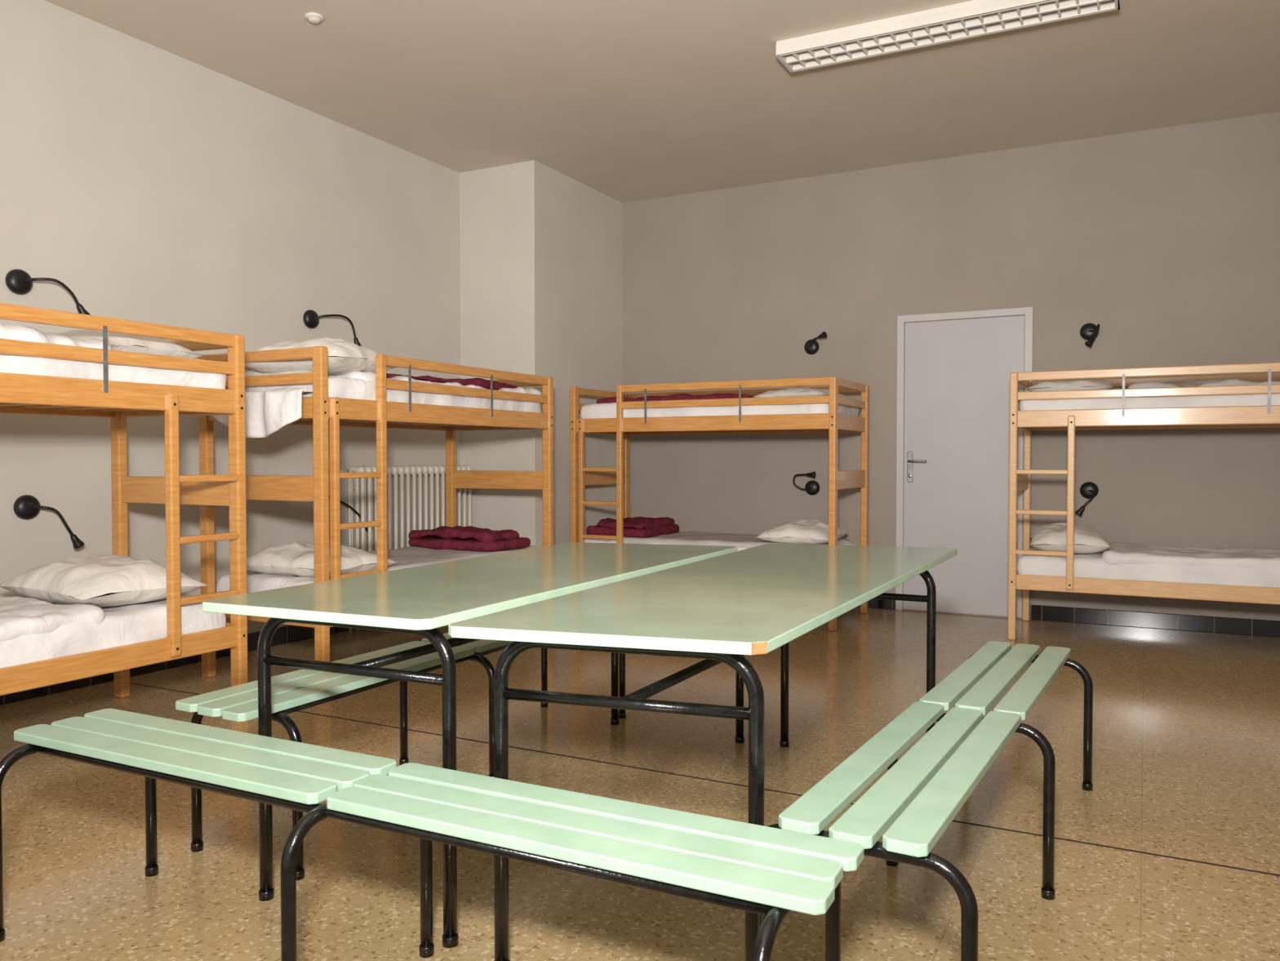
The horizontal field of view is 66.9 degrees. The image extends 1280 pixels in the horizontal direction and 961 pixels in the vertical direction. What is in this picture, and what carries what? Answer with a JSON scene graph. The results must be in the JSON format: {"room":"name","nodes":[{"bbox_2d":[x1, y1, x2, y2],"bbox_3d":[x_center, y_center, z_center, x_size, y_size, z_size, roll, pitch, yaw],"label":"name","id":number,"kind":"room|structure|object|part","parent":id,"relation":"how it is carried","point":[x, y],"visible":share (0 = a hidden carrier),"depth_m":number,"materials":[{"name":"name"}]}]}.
{"room":"hostel dormitory","nodes":[
{"label":"hostel dormitory","id":0,"kind":"room"},
{"bbox_2d":[0,0,461,633],"bbox_3d":[-2.940,-0.598,4.217,0.150,3.185,9.573,1,1,28],"label":"wall","id":1,"kind":"structure","parent":0,"point":[157,185],"depth_m":5.11,"materials":[{"name":"beige paint"}]},
{"bbox_2d":[4,269,90,315],"bbox_3d":[-2.677,-0.844,4.385,0.329,0.203,0.092,-1,2,-33],"label":"light","id":2,"kind":"object","parent":1,"relation":"attached to","point":[19,282],"visible":0.88,"depth_m":4.32,"materials":[{"name":"black plastic"}]},
{"bbox_2d":[13,494,84,548],"bbox_3d":[-2.691,0.190,4.413,0.274,0.253,0.085,-1,2,-30],"label":"light","id":3,"kind":"object","parent":1,"relation":"attached to","point":[26,506],"visible":1,"depth_m":4.36,"materials":[{"name":"black plastic"}]},
{"bbox_2d":[0,625,354,704],"bbox_3d":[-3.202,0.960,3.577,0.012,0.100,8.132,1,1,28],"label":"baseboard","id":4,"kind":"structure","parent":1,"relation":"attached to","point":[290,633],"depth_m":5.01,"materials":[{"name":"black tile"}]},
{"bbox_2d":[302,310,361,346],"bbox_3d":[-1.876,-0.925,5.919,0.369,0.213,0.084,-1,2,-38],"label":"light","id":5,"kind":"object","parent":1,"relation":"attached to","point":[311,318],"visible":0.89,"depth_m":5.84,"materials":[{"name":"black plastic"}]},
{"bbox_2d":[309,496,367,531],"bbox_3d":[-1.853,0.173,5.978,0.448,0.310,0.087,-1,2,-44],"label":"light","id":6,"kind":"object","parent":1,"relation":"attached to","point":[340,501],"visible":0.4,"depth_m":6.00,"materials":[{"name":"black plastic"}]},
{"bbox_2d":[459,160,622,546],"bbox_3d":[-0.735,-0.676,7.566,0.656,3.185,1.291,1,1,28],"label":"wall pillar","id":7,"kind":"structure","parent":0,"point":[540,248],"depth_m":7.07,"materials":[{"name":"beige paint"}]},
{"bbox_2d":[0,606,1279,960],"bbox_3d":[0.534,1.096,2.440,7.990,0.120,9.573,1,1,28],"label":"floor","id":8,"kind":"structure","parent":0,"point":[1186,724],"depth_m":2.98,"materials":[{"name":"stone"}]},
{"bbox_2d":[0,302,248,697],"bbox_3d":[-2.466,0.209,3.386,0.844,1.610,1.955,1,1,28],"label":"bunk bed","id":9,"kind":"object","parent":8,"relation":"on","point":[82,617],"visible":0.98,"depth_m":3.73,"materials":[{"name":"brown wood"}]},
{"bbox_2d":[0,595,105,640],"bbox_3d":[-2.586,0.518,3.156,0.778,0.138,1.336,1,1,28],"label":"duvet","id":10,"kind":"object","parent":9,"relation":"on","point":[21,619],"depth_m":3.47,"materials":[{"name":"white fabric"}]},
{"bbox_2d":[0,323,111,359],"bbox_3d":[-2.558,-0.454,3.169,0.761,0.175,1.362,1,1,28],"label":"duvet","id":11,"kind":"object","parent":9,"relation":"on","point":[16,341],"depth_m":3.37,"materials":[{"name":"white fabric"}]},
{"bbox_2d":[0,554,208,607],"bbox_3d":[-2.186,0.405,3.941,0.700,0.188,0.500,1,2,34],"label":"pillow","id":12,"kind":"object","parent":9,"relation":"on","point":[96,580],"depth_m":3.77,"materials":[{"name":"fabric"}]},
{"bbox_3d":[-2.474,-0.385,3.375,0.784,0.193,1.872,1,1,28],"label":"mattress","id":13,"kind":"part","parent":9,"relation":"part of","materials":[{"name":"white fabric"}]},
{"bbox_3d":[-2.467,0.592,3.396,0.776,0.205,1.876,1,1,28],"label":"mattress","id":14,"kind":"part","parent":9,"relation":"part of","materials":[{"name":"white fabric"}]},
{"bbox_2d":[46,329,205,358],"bbox_3d":[-2.195,-0.534,3.902,0.680,0.150,0.480,1,1,22],"label":"pillow","id":15,"kind":"object","parent":9,"relation":"on","point":[85,338],"depth_m":3.72,"materials":[{"name":"fabric"}]},
{"bbox_2d":[198,337,553,677],"bbox_3d":[-1.383,0.125,5.441,0.858,1.682,2.053,1,1,28],"label":"bunk bed","id":16,"kind":"object","parent":8,"relation":"on","point":[320,383],"visible":0.81,"depth_m":4.79,"materials":[{"name":"brown wood"}]},
{"bbox_2d":[208,387,312,437],"bbox_3d":[-1.809,-0.317,4.614,0.660,0.231,0.212,1,1,28],"label":"duvet","id":17,"kind":"object","parent":16,"relation":"on","point":[268,410],"depth_m":4.47,"materials":[{"name":"white fabric"}]},
{"bbox_3d":[-1.372,0.538,5.499,0.776,0.201,1.872,1,1,28],"label":"mattress","id":18,"kind":"part","parent":16,"relation":"part of","materials":[{"name":"white fabric"}]},
{"bbox_2d":[226,541,399,577],"bbox_3d":[-1.655,0.399,4.914,0.700,0.170,0.480,1,1,25],"label":"pillow","id":19,"kind":"object","parent":16,"relation":"on","point":[296,559],"depth_m":4.77,"materials":[{"name":"fabric"}]},
{"bbox_3d":[-1.370,-0.433,5.476,0.769,0.195,1.873,1,1,28],"label":"mattress","id":20,"kind":"part","parent":16,"relation":"part of","materials":[{"name":"white fabric"}]},
{"bbox_2d":[336,370,542,395],"bbox_3d":[-1.294,-0.510,5.575,0.745,0.124,1.601,1,1,28],"label":"duvet","id":21,"kind":"object","parent":16,"relation":"on","point":[368,382],"depth_m":5.20,"materials":[{"name":"white fabric"}]},
{"bbox_2d":[360,545,537,570],"bbox_3d":[-1.261,0.455,5.692,0.732,0.087,1.407,1,1,28],"label":"bedspread","id":22,"kind":"object","parent":16,"relation":"on","point":[411,556],"depth_m":5.70,"materials":[{"name":"white fabric"}]},
{"bbox_2d":[386,373,517,390],"bbox_3d":[-1.245,-0.564,5.710,0.646,0.078,1.126,1,1,28],"label":"blanket","id":23,"kind":"object","parent":16,"relation":"on","point":[483,383],"depth_m":5.54,"materials":[{"name":"red fabric"}]},
{"bbox_2d":[408,525,530,551],"bbox_3d":[-1.068,0.356,6.039,0.686,0.143,0.414,1,1,28],"label":"folded blanket","id":24,"kind":"object","parent":16,"relation":"on","point":[457,538],"depth_m":5.88,"materials":[{"name":"red fabric"}]},
{"bbox_2d":[175,632,626,879],"bbox_3d":[-0.666,0.789,3.365,0.422,0.450,1.962,1,1,28],"label":"slatted bench","id":25,"kind":"object","parent":8,"relation":"on","point":[292,691],"visible":0.52,"depth_m":2.77,"materials":[{"name":"green paint"}]},
{"bbox_2d":[339,465,471,633],"bbox_3d":[-1.572,0.421,6.518,0.167,1.040,1.256,1,1,28],"label":"radiator","id":26,"kind":"object","parent":8,"relation":"on","point":[364,540],"visible":0.3,"depth_m":6.37,"materials":[{"name":"metal"}]},
{"bbox_2d":[0,707,863,960],"bbox_3d":[-0.553,0.822,1.951,1.961,0.450,0.422,1,1,27],"label":"slatted bench","id":27,"kind":"object","parent":8,"relation":"on","point":[772,873],"visible":1,"depth_m":1.77,"materials":[{"name":"green paint"}]},
{"bbox_2d":[202,542,744,947],"bbox_3d":[-0.351,0.647,3.063,0.733,0.748,1.953,1,1,28],"label":"dining table","id":28,"kind":"object","parent":8,"relation":"on","point":[420,600],"visible":0.8,"depth_m":2.39,"materials":[{"name":"green laminate"}]},
{"bbox_2d":[448,543,957,960],"bbox_3d":[0.373,0.650,2.839,0.714,0.752,2.240,1,1,28],"label":"dining table","id":29,"kind":"object","parent":8,"relation":"on","point":[757,600],"visible":0.92,"depth_m":2.12,"materials":[{"name":"green laminate"}]},
{"bbox_2d":[129,682,1279,875],"bbox_3d":[0.826,1.023,2.977,7.670,0.002,0.008,1,1,28],"label":"trim","id":30,"kind":"structure","parent":8,"relation":"in","point":[130,682],"depth_m":3.19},
{"bbox_2d":[569,376,869,631],"bbox_3d":[0.551,0.130,6.900,1.955,1.604,0.844,1,1,28],"label":"bunk bed","id":31,"kind":"object","parent":8,"relation":"on","point":[798,408],"visible":0.86,"depth_m":6.67,"materials":[{"name":"brown wood"}]},
{"bbox_2d":[586,516,679,537],"bbox_3d":[-0.046,0.342,7.180,0.500,0.145,0.606,1,1,28],"label":"folded blanket","id":32,"kind":"object","parent":31,"relation":"on","point":[637,526],"depth_m":6.99,"materials":[{"name":"red fabric"}]},
{"bbox_2d":[595,393,754,403],"bbox_3d":[0.353,-0.560,6.997,1.216,0.095,0.686,1,1,28],"label":"blanket","id":33,"kind":"object","parent":31,"relation":"on","point":[681,396],"depth_m":6.67,"materials":[{"name":"red fabric"}]},
{"bbox_3d":[0.554,-0.468,6.892,1.875,0.191,0.780,1,1,28],"label":"mattress","id":34,"kind":"part","parent":31,"relation":"part of","materials":[{"name":"white fabric"}]},
{"bbox_3d":[0.554,0.506,6.909,1.875,0.204,0.772,1,1,28],"label":"mattress","id":35,"kind":"part","parent":31,"relation":"part of","materials":[{"name":"white fabric"}]},
{"bbox_2d":[592,531,849,548],"bbox_3d":[0.569,0.433,6.896,1.709,0.080,0.741,1,1,28],"label":"bedspread","id":36,"kind":"object","parent":31,"relation":"on","point":[686,538],"depth_m":6.74,"materials":[{"name":"white fabric"}]},
{"bbox_2d":[753,386,849,398],"bbox_3d":[1.114,-0.574,6.574,0.500,0.125,0.680,1,1,28],"label":"pillow","id":37,"kind":"object","parent":31,"relation":"on","point":[794,391],"depth_m":6.33,"materials":[{"name":"fabric"}]},
{"bbox_2d":[755,519,848,544],"bbox_3d":[1.114,0.349,6.596,0.500,0.165,0.660,1,1,22],"label":"pillow","id":38,"kind":"object","parent":31,"relation":"on","point":[806,531],"depth_m":6.37,"materials":[{"name":"fabric"}]},
{"bbox_2d":[744,640,1093,960],"bbox_3d":[0.849,0.809,2.506,0.422,0.450,1.960,1,2,30],"label":"slatted bench","id":39,"kind":"object","parent":8,"relation":"on","point":[920,793],"visible":0.92,"depth_m":2.07,"materials":[{"name":"green paint"}]},
{"bbox_2d":[1007,362,1279,639],"bbox_3d":[3.268,0.158,5.720,1.955,1.604,0.844,1,1,28],"label":"bunk bed","id":40,"kind":"object","parent":8,"relation":"on","point":[1069,557],"visible":1,"depth_m":5.60,"materials":[{"name":"brown wood"}]},
{"bbox_2d":[1025,378,1114,391],"bbox_3d":[2.688,-0.577,6.013,0.480,0.149,0.680,1,1,28],"label":"pillow","id":41,"kind":"object","parent":40,"relation":"on","point":[1076,384],"depth_m":5.76,"materials":[{"name":"fabric"}]},
{"bbox_2d":[1030,522,1111,554],"bbox_3d":[2.671,0.360,6.044,0.440,0.185,0.680,1,1,22],"label":"pillow","id":42,"kind":"object","parent":40,"relation":"on","point":[1051,536],"depth_m":5.80,"materials":[{"name":"fabric"}]},
{"bbox_3d":[3.269,0.535,5.734,1.873,0.204,0.782,1,1,28],"label":"mattress","id":43,"kind":"part","parent":40,"relation":"part of","materials":[{"name":"white fabric"}]},
{"bbox_3d":[3.272,-0.440,5.714,1.879,0.199,0.781,1,1,28],"label":"mattress","id":44,"kind":"part","parent":40,"relation":"part of","materials":[{"name":"white fabric"}]},
{"bbox_2d":[1102,542,1279,567],"bbox_3d":[3.466,0.453,5.625,1.394,0.103,0.756,1,1,28],"label":"duvet","id":45,"kind":"object","parent":40,"relation":"on","point":[1115,554],"depth_m":5.55,"materials":[{"name":"white fabric"}]},
{"bbox_2d":[1128,378,1279,388],"bbox_3d":[3.529,-0.522,5.582,1.283,0.159,0.731,1,1,28],"label":"duvet","id":46,"kind":"object","parent":40,"relation":"on","point":[1157,383],"depth_m":5.56,"materials":[{"name":"white fabric"}]},
{"bbox_2d":[44,0,1279,203],"bbox_3d":[0.534,-2.208,2.363,7.990,0.120,9.573,1,1,28],"label":"ceiling","id":47,"kind":"structure","parent":0,"point":[628,100],"depth_m":5.34,"materials":[{"name":"paint"}]},
{"bbox_2d":[304,12,324,23],"bbox_3d":[-1.545,-2.187,4.594,0.090,0.026,0.090,1,1,28],"label":"smoke detector","id":48,"kind":"object","parent":47,"relation":"attached to","point":[313,18],"visible":1,"depth_m":4.57,"materials":[{"name":"white plastic"}]},
{"bbox_2d":[775,0,1119,72],"bbox_3d":[1.421,-2.164,4.613,1.548,0.072,0.248,1,1,28],"label":"fluorescent ceiling light","id":49,"kind":"object","parent":47,"relation":"attached to","point":[974,18],"visible":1,"depth_m":4.61,"materials":[{"name":"white metal"}]},
{"bbox_2d":[622,111,1279,620],"bbox_3d":[2.783,-0.652,6.541,7.840,3.185,0.150,1,1,28],"label":"wall","id":50,"kind":"structure","parent":0,"point":[1166,240],"depth_m":6.63,"materials":[{"name":"beige paint"}]},
{"bbox_2d":[792,471,819,495],"bbox_3d":[1.233,0.022,7.202,0.176,0.179,0.143,1,1,28],"label":"light","id":51,"kind":"object","parent":50,"relation":"attached to","point":[811,487],"visible":1,"depth_m":7.21,"materials":[{"name":"black plastic"}]},
{"bbox_2d":[804,331,826,354],"bbox_3d":[1.304,-1.010,7.136,0.092,0.146,0.262,0,1,-17],"label":"light","id":52,"kind":"object","parent":50,"relation":"attached to","point":[811,346],"visible":1,"depth_m":7.19,"materials":[{"name":"black plastic"}]},
{"bbox_2d":[902,315,1024,617],"bbox_3d":[2.243,-0.095,6.745,0.798,2.046,0.012,1,1,28],"label":"leaf","id":53,"kind":"object","parent":50,"relation":"attached to","point":[957,372],"visible":1,"depth_m":6.73,"materials":[{"name":"paint"}]},
{"bbox_2d":[906,451,913,482],"bbox_3d":[1.925,-0.098,6.900,0.040,0.220,0.008,1,1,28],"label":"lock plate","id":54,"kind":"object","parent":53,"relation":"attached to","point":[909,464],"visible":1,"depth_m":6.90,"materials":[{"name":"metal"}]},
{"bbox_2d":[907,459,926,477],"bbox_3d":[1.962,-0.083,6.852,0.134,0.126,0.059,1,1,28],"label":"door handle","id":55,"kind":"object","parent":53,"relation":"attached to","point":[908,460],"depth_m":6.83,"materials":[{"name":"metal"}]},
{"bbox_2d":[895,306,1033,619],"bbox_3d":[2.241,-0.120,6.741,0.904,2.112,0.020,1,1,28],"label":"frame","id":56,"kind":"object","parent":50,"relation":"attached to","point":[1028,312],"visible":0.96,"depth_m":6.91,"materials":[{"name":"paint"}]},
{"bbox_2d":[857,598,1279,637],"bbox_3d":[2.975,0.894,6.385,7.022,0.100,0.012,1,1,28],"label":"baseboard","id":57,"kind":"structure","parent":50,"relation":"attached to","point":[1255,627],"depth_m":6.22,"materials":[{"name":"black tile"}]},
{"bbox_2d":[1075,481,1098,515],"bbox_3d":[2.915,0.121,6.320,0.112,0.223,0.171,1,2,38],"label":"light","id":58,"kind":"object","parent":50,"relation":"attached to","point":[1088,490],"visible":1,"depth_m":6.34,"materials":[{"name":"black plastic"}]},
{"bbox_2d":[1080,323,1099,346],"bbox_3d":[2.915,-0.944,6.281,0.123,0.172,0.177,1,1,28],"label":"light","id":59,"kind":"object","parent":50,"relation":"attached to","point":[1088,331],"visible":1,"depth_m":6.32,"materials":[{"name":"black plastic"}]}
]}

